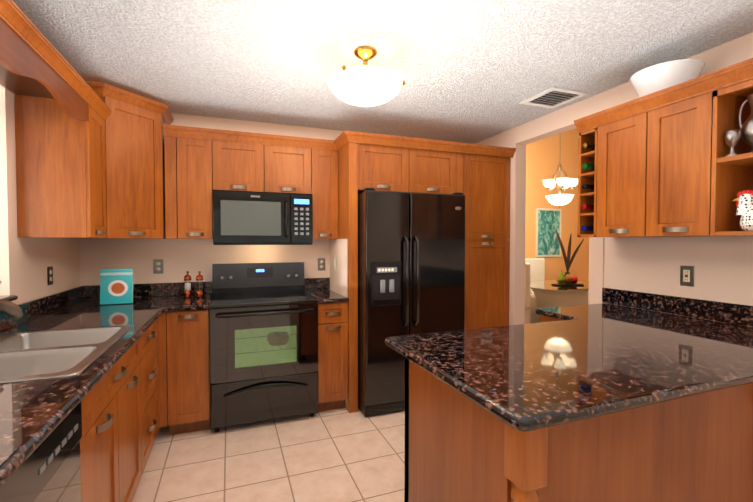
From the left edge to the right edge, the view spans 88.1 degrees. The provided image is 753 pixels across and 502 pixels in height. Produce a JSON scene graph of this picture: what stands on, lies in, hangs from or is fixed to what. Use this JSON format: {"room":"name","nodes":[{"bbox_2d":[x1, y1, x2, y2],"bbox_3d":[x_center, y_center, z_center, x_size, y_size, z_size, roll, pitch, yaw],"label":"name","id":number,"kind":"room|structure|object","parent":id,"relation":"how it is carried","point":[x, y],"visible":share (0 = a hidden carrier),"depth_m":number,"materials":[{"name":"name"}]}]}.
{"room":"kitchen","nodes":[
{"label":"kitchen","id":0,"kind":"room"},
{"bbox_2d":[0,83,79,304],"bbox_3d":[-1.100,0.163,-0.263,0.132,2.410,6.880,-1,1,-21],"label":"wall","id":1,"kind":"structure","parent":0,"point":[25,262],"depth_m":2.10,"materials":[{"name":"beige paint"}]},
{"bbox_2d":[0,295,17,300],"bbox_3d":[-1.672,0.263,1.197,0.215,0.030,1.706,-1,1,-21],"label":"window sill","id":2,"kind":"structure","parent":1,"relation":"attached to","point":[10,297],"depth_m":1.97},
{"bbox_2d":[47,266,52,284],"bbox_3d":[-2.074,0.157,2.475,0.007,0.116,0.072,-1,1,-21],"label":"outlet","id":3,"kind":"object","parent":1,"relation":"in","point":[50,275],"visible":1,"depth_m":2.47,"materials":[{"name":"brown"}]},
{"bbox_2d":[79,113,343,406],"bbox_3d":[-0.639,0.069,3.654,3.770,2.410,0.120,-1,1,-21],"label":"wall","id":4,"kind":"structure","parent":0,"point":[181,257],"depth_m":3.25,"materials":[{"name":"beige paint"}]},
{"bbox_2d":[153,259,162,273],"bbox_3d":[-1.771,0.126,3.157,0.072,0.116,0.007,-1,1,-21],"label":"electrical outlet","id":5,"kind":"object","parent":4,"relation":"attached to","point":[157,266],"visible":1,"depth_m":3.15,"materials":[{"name":"silver metal"}]},
{"bbox_2d":[163,132,221,238],"bbox_3d":[-1.438,-0.480,3.095,0.390,0.765,0.330,-1,1,-21],"label":"upper cabinet","id":6,"kind":"object","parent":4,"relation":"attached to","point":[201,164],"depth_m":2.94,"materials":[{"name":"brown wood"}]},
{"bbox_2d":[222,136,273,191],"bbox_3d":[-1.108,-0.668,3.216,0.448,0.395,0.330,-1,1,-21],"label":"upper cabinet","id":7,"kind":"object","parent":4,"relation":"attached to","point":[247,165],"depth_m":3.08,"materials":[{"name":"brown wood"}]},
{"bbox_2d":[213,190,312,244],"bbox_3d":[-0.940,-0.259,3.230,0.760,0.419,0.435,-1,1,-21],"label":"over-the-range microwave","id":8,"kind":"object","parent":7,"relation":"attached to","point":[254,218],"visible":1,"depth_m":3.06,"materials":[{"name":"black plastic"},{"name":"dark glass"}]},
{"bbox_2d":[274,140,313,195],"bbox_3d":[-0.811,-0.671,3.328,0.448,0.395,0.330,-1,1,-21],"label":"upper cabinet","id":9,"kind":"object","parent":4,"relation":"attached to","point":[293,163],"depth_m":3.21,"materials":[{"name":"brown wood"}]},
{"bbox_2d":[318,258,324,270],"bbox_3d":[-0.513,0.124,3.633,0.072,0.116,0.007,-1,1,-21],"label":"electrical outlet","id":10,"kind":"object","parent":4,"relation":"attached to","point":[321,264],"visible":1,"depth_m":3.63,"materials":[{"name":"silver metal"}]},
{"bbox_2d":[313,144,340,238],"bbox_3d":[-0.525,-0.489,3.441,0.295,0.765,0.330,-1,1,-21],"label":"upper cabinet","id":11,"kind":"object","parent":4,"relation":"attached to","point":[325,198],"depth_m":3.31,"materials":[{"name":"brown wood"}]},
{"bbox_2d":[338,142,417,201],"bbox_3d":[-0.020,-0.684,3.473,0.523,0.375,0.618,-1,1,-21],"label":"upper cabinet","id":12,"kind":"object","parent":4,"relation":"attached to","point":[361,166],"depth_m":3.17,"materials":[{"name":"brown wood"}]},
{"bbox_2d":[418,149,465,197],"bbox_3d":[0.382,-0.688,3.626,0.598,0.375,0.618,-1,1,-21],"label":"upper cabinet","id":13,"kind":"object","parent":4,"relation":"attached to","point":[440,172],"depth_m":3.37,"materials":[{"name":"brown wood"}]},
{"bbox_2d":[132,407,404,501],"bbox_3d":[1.027,1.355,1.545,11.130,0.060,9.100,-1,1,-21],"label":"floor","id":14,"kind":"structure","parent":0,"point":[340,455],"depth_m":2.40,"materials":[{"name":"beige tile"}]},
{"bbox_2d":[0,281,211,501],"bbox_3d":[-1.232,0.733,1.571,0.929,1.182,3.377,-1,1,-21],"label":"base cabinet","id":15,"kind":"object","parent":14,"relation":"on","point":[83,400],"visible":1,"depth_m":1.59,"materials":[{"name":"brown wood"}]},
{"bbox_2d":[0,395,83,501],"bbox_3d":[-0.838,0.900,0.956,0.032,0.878,0.594,-1,1,-21],"label":"dishwasher","id":16,"kind":"object","parent":15,"relation":"in","point":[52,473],"depth_m":1.04,"materials":[{"name":"black metal"}]},
{"bbox_2d":[100,269,133,303],"bbox_3d":[-1.838,0.250,2.755,0.195,0.247,0.055,0,1,-17],"label":"cookbook","id":17,"kind":"object","parent":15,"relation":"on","point":[116,286],"visible":0.96,"depth_m":2.74,"materials":[{"name":"teal paper"}]},
{"bbox_2d":[184,271,191,297],"bbox_3d":[-1.494,0.263,3.078,0.055,0.208,0.055,-1,2,-30],"label":"salt","id":18,"kind":"object","parent":15,"relation":"on","point":[188,291],"depth_m":3.06,"materials":[{"name":"brown wood"}]},
{"bbox_2d":[196,271,203,297],"bbox_3d":[-1.401,0.263,3.081,0.055,0.208,0.055,-1,2,-30],"label":"pepper mill","id":19,"kind":"object","parent":15,"relation":"on","point":[199,292],"depth_m":3.06,"materials":[{"name":"wood"}]},
{"bbox_2d":[166,308,210,434],"bbox_3d":[-1.412,0.848,2.984,0.266,0.884,0.620,-1,1,-21],"label":"base cabinet","id":20,"kind":"object","parent":14,"relation":"on","point":[188,332],"depth_m":2.70,"materials":[{"name":"brown wood"}]},
{"bbox_2d":[209,262,318,431],"bbox_3d":[-0.907,0.700,3.117,0.770,1.175,0.709,-1,1,-21],"label":"range","id":21,"kind":"object","parent":14,"relation":"on","point":[263,341],"visible":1,"depth_m":2.89,"materials":[{"name":"black metal"}]},
{"bbox_2d":[317,302,349,412],"bbox_3d":[-0.449,0.840,3.348,0.242,0.884,0.620,-1,1,-21],"label":"base cabinet","id":22,"kind":"object","parent":14,"relation":"on","point":[333,318],"depth_m":3.07,"materials":[{"name":"brown wood"}]},
{"bbox_2d":[305,290,349,305],"bbox_3d":[-0.443,0.380,3.322,0.242,0.035,0.647,-1,1,-21],"label":"countertop","id":23,"kind":"structure","parent":22,"relation":"on","point":[324,296],"depth_m":3.13,"materials":[{"name":"black stone"}]},
{"bbox_2d":[329,239,347,409],"bbox_3d":[-0.305,0.205,3.398,0.066,2.150,0.596,-1,1,-21],"label":"wall","id":24,"kind":"structure","parent":14,"relation":"on","point":[338,275],"depth_m":3.34,"materials":[{"name":"beige paint"}]},
{"bbox_2d":[358,188,464,416],"bbox_3d":[0.211,0.394,3.423,0.880,1.772,0.828,-1,1,-21],"label":"refrigerator","id":25,"kind":"object","parent":14,"relation":"on","point":[411,263],"visible":0.71,"depth_m":3.05,"materials":[{"name":"black metal"}]},
{"bbox_2d":[465,153,509,328],"bbox_3d":[0.902,0.195,3.843,0.507,2.150,0.618,-1,1,-21],"label":"tall cabinet","id":26,"kind":"object","parent":14,"relation":"on","point":[481,183],"depth_m":3.56,"materials":[{"name":"brown wood"}]},
{"bbox_2d":[524,263,530,323],"bbox_3d":[1.752,0.694,5.334,0.500,1.080,0.480,-1,1,-21],"label":"dining chair","id":27,"kind":"object","parent":14,"relation":"on","point":[527,320],"visible":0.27,"depth_m":5.17,"materials":[{"name":"white fabric"}]},
{"bbox_2d":[525,258,544,322],"bbox_3d":[2.706,0.667,6.454,0.480,1.080,0.500,0,1,-17],"label":"dining chair","id":28,"kind":"object","parent":14,"relation":"on","point":[537,268],"visible":0.17,"depth_m":6.59,"materials":[{"name":"white fabric"}]},
{"bbox_2d":[530,280,588,307],"bbox_3d":[2.761,0.854,5.720,1.500,0.742,1.100,-1,1,-21],"label":"dining table","id":29,"kind":"object","parent":14,"relation":"on","point":[547,294],"visible":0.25,"depth_m":5.38,"materials":[{"name":"beige fabric"}]},
{"bbox_2d":[551,270,583,285],"bbox_3d":[2.721,0.377,5.533,0.400,0.219,0.200,-1,1,-21],"label":"decor","id":30,"kind":"object","parent":29,"relation":"on","point":[567,280],"visible":1,"depth_m":5.48,"materials":[{"name":"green food"}]},
{"bbox_2d":[555,229,583,276],"bbox_3d":[2.894,0.078,5.859,0.577,0.800,0.120,-1,1,-21],"label":"centrepiece","id":31,"kind":"object","parent":29,"relation":"on","point":[568,261],"visible":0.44,"depth_m":5.84,"materials":[{"name":"black plant"}]},
{"bbox_2d":[404,360,752,501],"bbox_3d":[0.999,0.868,1.847,1.752,0.899,1.174,-1,1,-21],"label":"kitchen island","id":32,"kind":"object","parent":14,"relation":"on","point":[701,450],"depth_m":1.27,"materials":[{"name":"brown wood"}]},
{"bbox_2d":[385,304,752,439],"bbox_3d":[0.971,0.400,1.822,1.817,0.035,1.240,-1,1,-21],"label":"island countertop","id":33,"kind":"structure","parent":32,"relation":"on","point":[589,363],"depth_m":1.37,"materials":[{"name":"black stone"}]},
{"bbox_2d":[12,0,752,143],"bbox_3d":[-1.068,-1.096,0.693,6.650,0.060,9.100,-1,1,-21],"label":"ceiling","id":34,"kind":"structure","parent":0,"point":[472,71],"depth_m":2.12,"materials":[{"name":"white paint"}]},
{"bbox_2d":[14,92,107,238],"bbox_3d":[-1.839,-0.461,2.297,0.330,0.765,0.318,-1,1,-21],"label":"upper cabinet","id":35,"kind":"object","parent":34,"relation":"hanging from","point":[90,159],"depth_m":2.15,"materials":[{"name":"brown wood"}]},
{"bbox_2d":[32,68,171,238],"bbox_3d":[-1.859,-0.579,2.748,0.613,0.978,0.675,-1,1,-21],"label":"upper cabinet","id":36,"kind":"object","parent":34,"relation":"hanging from","point":[134,149],"depth_m":2.64,"materials":[{"name":"brown wood"}]},
{"bbox_2d":[328,46,404,106],"bbox_3d":[-0.062,-0.959,2.154,0.414,0.280,0.423,-1,1,-21],"label":"ceiling light","id":37,"kind":"object","parent":34,"relation":"hanging from","point":[365,84],"visible":1,"depth_m":2.04,"materials":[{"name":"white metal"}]},
{"bbox_2d":[520,86,587,108],"bbox_3d":[1.280,-1.104,2.823,0.310,0.021,0.320,-1,1,-21],"label":"ceiling vent","id":38,"kind":"object","parent":34,"relation":"in","point":[552,97],"visible":0.98,"depth_m":2.80,"materials":[{"name":"white metal"}]},
{"bbox_2d":[525,128,588,280],"bbox_3d":[2.574,-0.526,6.803,4.480,3.450,0.120,-1,1,-21],"label":"wall","id":39,"kind":"structure","parent":0,"point":[543,157],"depth_m":6.97,"materials":[{"name":"orange paint"}]},
{"bbox_2d":[535,208,561,256],"bbox_3d":[3.062,-0.324,6.916,0.570,0.860,0.020,-1,1,-21],"label":"framed piece","id":40,"kind":"object","parent":39,"relation":"attached to","point":[548,221],"visible":0.94,"depth_m":6.91,"materials":[{"name":"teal paper"}]},
{"bbox_2d":[475,32,752,326],"bbox_3d":[2.286,-0.390,1.071,0.120,3.450,7.000,-1,1,-21],"label":"wall","id":41,"kind":"structure","parent":0,"point":[723,268],"depth_m":2.46,"materials":[{"name":"beige paint"}]},
{"bbox_2d":[588,237,603,303],"bbox_3d":[1.573,0.165,2.785,0.009,2.260,0.115,-1,1,-21],"label":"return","id":42,"kind":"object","parent":41,"relation":"attached to","point":[596,265],"visible":0.29,"depth_m":2.78,"materials":[{"name":"beige paint"}]},
{"bbox_2d":[574,58,752,236],"bbox_3d":[1.651,-0.453,2.040,0.375,0.751,1.160,-1,1,-21],"label":"upper cabinet","id":43,"kind":"object","parent":41,"relation":"attached to","point":[657,164],"visible":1,"depth_m":2.01,"materials":[{"name":"brown wood"}]},
{"bbox_2d":[630,59,704,97],"bbox_3d":[1.610,-0.880,2.167,0.338,0.219,0.338,-1,1,-21],"label":"porcelain bowl","id":44,"kind":"object","parent":43,"relation":"on","point":[653,78],"visible":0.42,"depth_m":2.06,"materials":[{"name":"white ceramic"}]},
{"bbox_2d":[724,129,740,156],"bbox_3d":[1.644,-0.494,1.798,0.060,0.120,0.060,-1,1,-21],"label":"goblet","id":45,"kind":"object","parent":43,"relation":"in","point":[731,138],"visible":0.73,"depth_m":1.78,"materials":[{"name":"grey metal"}]},
{"bbox_2d":[732,190,752,230],"bbox_3d":[1.738,-0.184,1.729,0.162,0.190,0.218,-1,1,-21],"label":"hen","id":46,"kind":"object","parent":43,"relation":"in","point":[744,202],"visible":1,"depth_m":1.76,"materials":[{"name":"white ceramic"}]},
{"bbox_2d":[738,93,752,152],"bbox_3d":[1.736,-0.581,1.764,0.120,0.296,0.156,-1,1,-21],"label":"pitcher","id":47,"kind":"object","parent":43,"relation":"in","point":[746,127],"visible":0.9,"depth_m":1.77,"materials":[{"name":"grey metal"}]},
{"bbox_2d":[601,288,752,327],"bbox_3d":[1.810,0.322,2.143,0.019,0.104,1.250,-1,1,-21],"label":"backsplash","id":48,"kind":"structure","parent":41,"relation":"attached to","point":[707,309],"depth_m":2.24,"materials":[{"name":"black stone"}]},
{"bbox_2d":[680,265,693,286],"bbox_3d":[1.781,0.143,2.233,0.008,0.116,0.072,-1,1,-21],"label":"outlet","id":49,"kind":"object","parent":41,"relation":"attached to","point":[686,275],"visible":1,"depth_m":2.23,"materials":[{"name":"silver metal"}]},
{"bbox_3d":[4.136,-2.182,2.639,4.480,0.060,9.100,-1,1,-21],"label":"ceiling","id":50,"kind":"structure","parent":0,"visible":0},
{"bbox_2d":[542,133,577,207],"bbox_3d":[2.527,-1.404,5.378,0.464,1.623,0.450,-1,1,-21],"label":"dining chandelier","id":51,"kind":"object","parent":50,"relation":"hanging from","point":[564,183],"visible":0.83,"depth_m":5.29,"materials":[{"name":"white glass"}]}
]}

